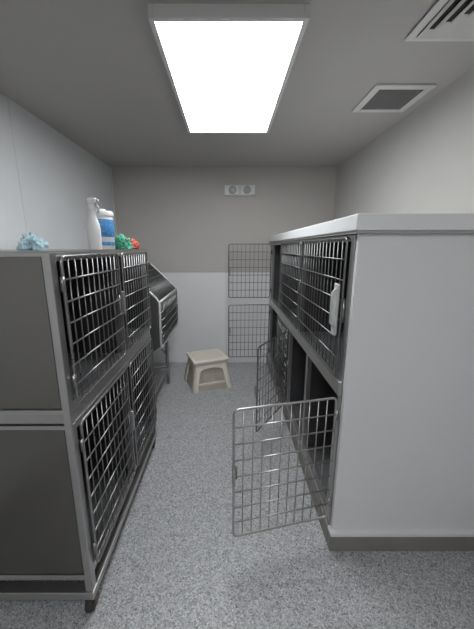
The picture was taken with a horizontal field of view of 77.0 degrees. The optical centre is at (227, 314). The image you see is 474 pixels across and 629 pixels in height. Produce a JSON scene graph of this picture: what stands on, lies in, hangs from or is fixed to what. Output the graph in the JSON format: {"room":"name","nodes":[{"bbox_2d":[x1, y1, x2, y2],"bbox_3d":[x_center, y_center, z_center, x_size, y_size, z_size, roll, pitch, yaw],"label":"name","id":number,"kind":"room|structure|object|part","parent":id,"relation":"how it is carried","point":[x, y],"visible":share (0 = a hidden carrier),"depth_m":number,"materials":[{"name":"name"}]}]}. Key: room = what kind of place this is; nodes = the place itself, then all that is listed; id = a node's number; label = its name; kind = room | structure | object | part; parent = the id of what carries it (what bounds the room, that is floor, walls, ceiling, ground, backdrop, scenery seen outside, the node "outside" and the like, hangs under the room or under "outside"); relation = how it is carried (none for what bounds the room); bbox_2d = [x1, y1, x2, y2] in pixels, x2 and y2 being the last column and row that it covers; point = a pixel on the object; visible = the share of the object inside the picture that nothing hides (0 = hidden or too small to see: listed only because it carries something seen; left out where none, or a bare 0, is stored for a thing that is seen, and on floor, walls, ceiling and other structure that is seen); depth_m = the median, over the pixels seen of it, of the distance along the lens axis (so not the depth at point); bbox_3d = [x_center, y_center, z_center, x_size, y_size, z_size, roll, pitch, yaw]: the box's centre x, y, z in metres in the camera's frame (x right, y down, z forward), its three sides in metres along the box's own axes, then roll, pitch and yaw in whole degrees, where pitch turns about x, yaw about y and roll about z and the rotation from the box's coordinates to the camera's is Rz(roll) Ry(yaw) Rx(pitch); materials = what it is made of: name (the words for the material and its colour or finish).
{"room":"veterinary clinic","nodes":[
{"label":"veterinary clinic","id":0,"kind":"room"},
{"bbox_2d":[0,92,114,248],"bbox_3d":[-1.435,0.117,0.846,0.100,2.440,6.000,0,13,0],"label":"wall","id":1,"kind":"structure","parent":0,"point":[57,174],"depth_m":2.25,"materials":[{"name":"white paint"}]},
{"bbox_2d":[7,97,98,233],"bbox_3d":[-1.383,-0.175,2.144,0.004,2.435,2.460,0,13,0],"label":"trim","id":2,"kind":"structure","parent":1,"relation":"attached to","point":[8,99],"depth_m":1.97,"materials":[{"name":"white plastic"}]},
{"bbox_2d":[111,167,336,270],"bbox_3d":[-0.050,-0.554,3.822,2.870,2.440,0.100,0,13,0],"label":"wall","id":3,"kind":"structure","parent":0,"point":[183,219],"depth_m":3.61,"materials":[{"name":"beige paint"}]},
{"bbox_2d":[110,167,116,235],"bbox_3d":[-1.377,-1.137,3.631,0.016,1.211,0.016,0,13,0],"label":"trim","id":4,"kind":"structure","parent":3,"relation":"attached to","point":[110,167],"depth_m":3.57,"materials":[{"name":"white plastic"}]},
{"bbox_2d":[153,272,269,361],"bbox_3d":[-0.050,0.056,3.905,2.666,1.215,0.006,0,13,0],"label":"wainscot panel","id":5,"kind":"object","parent":3,"relation":"attached to","point":[203,300],"visible":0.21,"depth_m":3.90,"materials":[{"name":"white plastic"}]},
{"bbox_2d":[160,271,269,271],"bbox_3d":[-0.050,-0.540,3.768,2.666,0.012,0.010,0,13,0],"label":"trim","id":6,"kind":"structure","parent":3,"relation":"attached to","point":[160,271],"depth_m":3.76,"materials":[{"name":"grey"}]},
{"bbox_2d":[224,185,255,195],"bbox_3d":[0.140,-1.469,3.521,0.370,0.118,0.082,0,13,0],"label":"emergency light","id":7,"kind":"object","parent":3,"relation":"attached to","point":[229,190],"visible":1,"depth_m":3.51,"materials":[{"name":"white plastic"}]},
{"bbox_3d":[0.140,-1.469,3.516,0.040,0.080,0.005,0,13,0],"label":"test panel","id":8,"kind":"part","parent":7,"relation":"part of","materials":[{"name":"white plastic"}]},
{"bbox_2d":[0,362,473,628],"bbox_3d":[-0.050,1.356,1.126,2.870,0.100,6.200,0,13,0],"label":"floor","id":9,"kind":"structure","parent":0,"point":[176,561],"depth_m":1.49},
{"bbox_2d":[0,249,156,612],"bbox_3d":[-0.917,0.416,1.637,0.765,1.508,1.135,0,13,0],"label":"cage","id":10,"kind":"object","parent":9,"relation":"on","point":[78,409],"visible":1,"depth_m":1.18,"materials":[{"name":"metal"}]},
{"bbox_2d":[16,232,48,249],"bbox_3d":[-0.776,-0.292,1.181,0.092,0.072,0.143,0,13,0],"label":"crumpled cloth","id":11,"kind":"object","parent":10,"relation":"on","point":[30,241],"visible":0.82,"depth_m":1.15,"materials":[{"name":"blue fabric"}]},
{"bbox_3d":[-0.928,-0.317,1.474,0.743,0.006,1.113,0,13,0],"label":"panel","id":12,"kind":"part","parent":10,"relation":"part of","materials":[{"name":"metal"}]},
{"bbox_3d":[-0.930,0.252,1.602,0.740,0.043,1.107,0,13,0],"label":"spacer rail","id":13,"kind":"part","parent":10,"relation":"part of","materials":[{"name":"metal"}]},
{"bbox_3d":[-0.926,1.038,1.774,0.748,0.035,1.125,0,13,0],"label":"frame","id":14,"kind":"part","parent":10,"relation":"part of","materials":[{"name":"metal"}]},
{"bbox_3d":[-0.547,0.012,1.277,0.016,0.536,0.535,0,13,0],"label":"door","id":15,"kind":"part","parent":10,"relation":"part of","materials":[{"name":"metal"}]},
{"bbox_2d":[87,198,101,249],"bbox_3d":[-0.605,-0.405,1.339,0.058,0.224,0.058,12,18,44],"label":"spray bottle","id":16,"kind":"object","parent":10,"relation":"on","point":[93,226],"visible":1,"depth_m":1.32,"materials":[{"name":"white plastic"}]},
{"bbox_2d":[95,209,114,249],"bbox_3d":[-0.612,-0.414,1.454,0.110,0.191,0.110,0,13,0],"label":"wipes canister","id":17,"kind":"object","parent":10,"relation":"on","point":[105,218],"visible":0.64,"depth_m":1.42,"materials":[{"name":"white plastic"}]},
{"bbox_3d":[-0.612,-0.490,1.437,0.110,0.036,0.110,0,13,0],"label":"lid","id":18,"kind":"part","parent":17,"relation":"part of","materials":[{"name":"white plastic"}]},
{"bbox_3d":[-0.547,0.668,1.425,0.016,0.671,0.535,0,13,0],"label":"door","id":19,"kind":"part","parent":10,"relation":"part of","materials":[{"name":"metal"}]},
{"bbox_2d":[115,234,132,248],"bbox_3d":[-0.600,-0.409,1.670,0.109,0.087,0.100,5,14,20],"label":"crumpled cloth","id":20,"kind":"object","parent":10,"relation":"on","point":[121,242],"visible":0.89,"depth_m":1.65,"materials":[{"name":"green fabric"}]},
{"bbox_3d":[-0.544,-0.062,1.548,0.018,0.120,0.026,0,13,0],"label":"latch plate","id":21,"kind":"part","parent":10,"relation":"part of","materials":[{"name":"metal"}]},
{"bbox_3d":[-0.544,0.602,1.698,0.018,0.120,0.026,0,13,0],"label":"latch plate","id":22,"kind":"part","parent":10,"relation":"part of","materials":[{"name":"metal"}]},
{"bbox_2d":[131,238,139,248],"bbox_3d":[-0.595,-0.431,1.807,0.122,0.068,0.122,-9,15,-34],"label":"crumpled cloth","id":23,"kind":"object","parent":10,"relation":"on","point":[135,244],"visible":0.25,"depth_m":1.79,"materials":[{"name":"red fabric"}]},
{"bbox_3d":[-0.547,-0.110,1.819,0.016,0.536,0.500,0,13,0],"label":"door","id":24,"kind":"part","parent":10,"relation":"part of","materials":[{"name":"metal"}]},
{"bbox_3d":[-0.547,0.546,1.967,0.016,0.671,0.500,0,13,0],"label":"door","id":25,"kind":"part","parent":10,"relation":"part of","materials":[{"name":"metal"}]},
{"bbox_2d":[148,262,177,393],"bbox_3d":[-0.948,0.186,2.902,0.805,1.399,0.832,0,13,0],"label":"cage","id":26,"kind":"object","parent":9,"relation":"on","point":[163,293],"visible":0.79,"depth_m":2.92,"materials":[{"name":"metal"}]},
{"bbox_2d":[184,349,232,393],"bbox_3d":[-0.235,0.619,3.389,0.464,0.343,0.400,-5,14,-20],"label":"step stool","id":27,"kind":"object","parent":9,"relation":"on","point":[206,370],"visible":1,"depth_m":3.26,"materials":[{"name":"beige plastic"}]},
{"bbox_3d":[-0.419,0.650,3.324,0.070,0.310,0.400,-5,14,-20],"label":"leg panel","id":28,"kind":"part","parent":27,"relation":"part of","materials":[{"name":"beige plastic"}]},
{"bbox_3d":[-0.235,0.472,3.356,0.400,0.036,0.340,-5,14,-20],"label":"seat","id":29,"kind":"part","parent":27,"relation":"part of","materials":[{"name":"beige plastic"}]},
{"bbox_3d":[-0.175,0.669,3.241,0.464,0.310,0.068,-5,14,-20],"label":"leg panel","id":30,"kind":"part","parent":27,"relation":"part of","materials":[{"name":"beige plastic"}]},
{"bbox_2d":[267,213,473,550],"bbox_3d":[0.891,0.130,2.588,0.782,1.648,2.583,0,13,0],"label":"enclosure","id":31,"kind":"object","parent":9,"relation":"on","point":[404,479],"visible":0.85,"depth_m":1.35,"materials":[{"name":"plastic"}]},
{"bbox_2d":[228,234,356,536],"bbox_3d":[0.607,0.130,2.478,1.207,1.447,2.466,0,13,0],"label":"cage","id":32,"kind":"object","parent":31,"relation":"on","point":[311,280],"visible":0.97,"depth_m":2.06,"materials":[{"name":"metal"}]},
{"bbox_3d":[0.264,0.209,3.713,0.520,0.681,0.016,-1,13,-3],"label":"door","id":33,"kind":"part","parent":32,"relation":"part of","materials":[{"name":"metal"}]},
{"bbox_3d":[0.263,-0.516,3.555,0.520,0.644,0.016,0,13,-2],"label":"door","id":34,"kind":"part","parent":32,"relation":"part of","materials":[{"name":"metal"}]},
{"bbox_3d":[0.363,0.509,2.383,0.016,0.681,0.549,8,15,33],"label":"door","id":35,"kind":"part","parent":32,"relation":"part of","materials":[{"name":"metal"}]},
{"bbox_3d":[0.512,0.395,2.889,0.016,0.681,0.565,0,13,0],"label":"door","id":36,"kind":"part","parent":32,"relation":"part of","materials":[{"name":"metal"}]},
{"bbox_3d":[0.271,0.728,1.412,0.514,0.681,0.016,-3,13,-13],"label":"door","id":37,"kind":"part","parent":32,"relation":"part of","materials":[{"name":"metal"}]},
{"bbox_3d":[0.512,-0.287,2.543,0.016,0.644,0.820,0,13,0],"label":"door","id":38,"kind":"part","parent":32,"relation":"part of","materials":[{"name":"metal"}]},
{"bbox_3d":[0.531,0.087,2.525,0.042,0.070,2.352,0,13,0],"label":"rail","id":39,"kind":"part","parent":32,"relation":"part of","materials":[{"name":"metal"}]},
{"bbox_3d":[0.537,0.118,2.532,0.030,1.447,2.356,0,13,0],"label":"frame","id":40,"kind":"part","parent":32,"relation":"part of","materials":[{"name":"metal"}]},
{"bbox_3d":[0.512,-0.103,1.726,0.016,0.644,0.795,0,13,0],"label":"door","id":41,"kind":"part","parent":32,"relation":"part of","materials":[{"name":"metal"}]},
{"bbox_3d":[0.482,-0.031,1.367,0.028,0.188,0.012,0,13,0],"label":"latch handle","id":42,"kind":"part","parent":32,"relation":"part of","materials":[{"name":"silver metal"}]},
{"bbox_3d":[0.497,-0.024,1.379,0.014,0.240,0.050,0,13,0],"label":"latch plate","id":43,"kind":"part","parent":32,"relation":"part of","materials":[{"name":"silver metal"}]},
{"bbox_3d":[0.894,-0.607,2.426,0.776,0.010,2.576,0,13,0],"label":"edge trim","id":44,"kind":"part","parent":31,"relation":"part of","materials":[{"name":"white metal"}]},
{"bbox_2d":[269,213,473,241],"bbox_3d":[0.891,-0.643,2.414,0.782,0.064,2.583,0,13,0],"label":"countertop","id":45,"kind":"structure","parent":31,"relation":"on","point":[360,221],"depth_m":1.16,"materials":[{"name":"laminate"}]},
{"bbox_3d":[0.904,0.389,1.367,0.755,1.470,0.027,0,13,0],"label":"panel","id":46,"kind":"part","parent":31,"relation":"part of","materials":[{"name":"white laminate"}]},
{"bbox_2d":[0,0,473,166],"bbox_3d":[-0.050,-1.122,0.567,2.870,0.100,6.200,0,13,0],"label":"ceiling","id":47,"kind":"structure","parent":0,"point":[94,72],"depth_m":1.65,"materials":[{"name":"paint"}]},
{"bbox_2d":[147,3,309,132],"bbox_3d":[0.003,-1.310,1.742,0.630,0.050,1.205,0,13,0],"label":"frame","id":48,"kind":"object","parent":47,"relation":"attached to","point":[157,12],"visible":0.78,"depth_m":1.16,"materials":[{"name":"white metal"}]},
{"bbox_2d":[155,22,301,131],"bbox_3d":[0.003,-1.292,1.746,0.586,0.007,1.161,0,13,0],"label":"diffuser","id":49,"kind":"object","parent":48,"relation":"attached to","point":[228,76],"visible":1,"depth_m":1.49,"materials":[{"name":"white plastic"}]},
{"bbox_2d":[352,84,436,111],"bbox_3d":[1.028,-1.362,1.887,0.353,0.011,0.350,0,13,0],"label":"ceiling vent","id":50,"kind":"object","parent":47,"relation":"attached to","point":[382,97],"depth_m":1.85,"materials":[{"name":"white metal"}]},
{"bbox_2d":[404,0,473,40],"bbox_3d":[1.035,-1.182,1.112,0.480,0.022,0.480,0,13,0],"label":"ceiling vent","id":51,"kind":"object","parent":47,"relation":"in","point":[447,20],"visible":1,"depth_m":1.24,"materials":[{"name":"white metal"}]},
{"bbox_2d":[333,67,473,219],"bbox_3d":[1.335,0.117,0.846,0.100,2.440,6.000,0,13,0],"label":"wall","id":52,"kind":"structure","parent":0,"point":[424,163],"depth_m":1.98,"materials":[{"name":"paint"}]}
]}

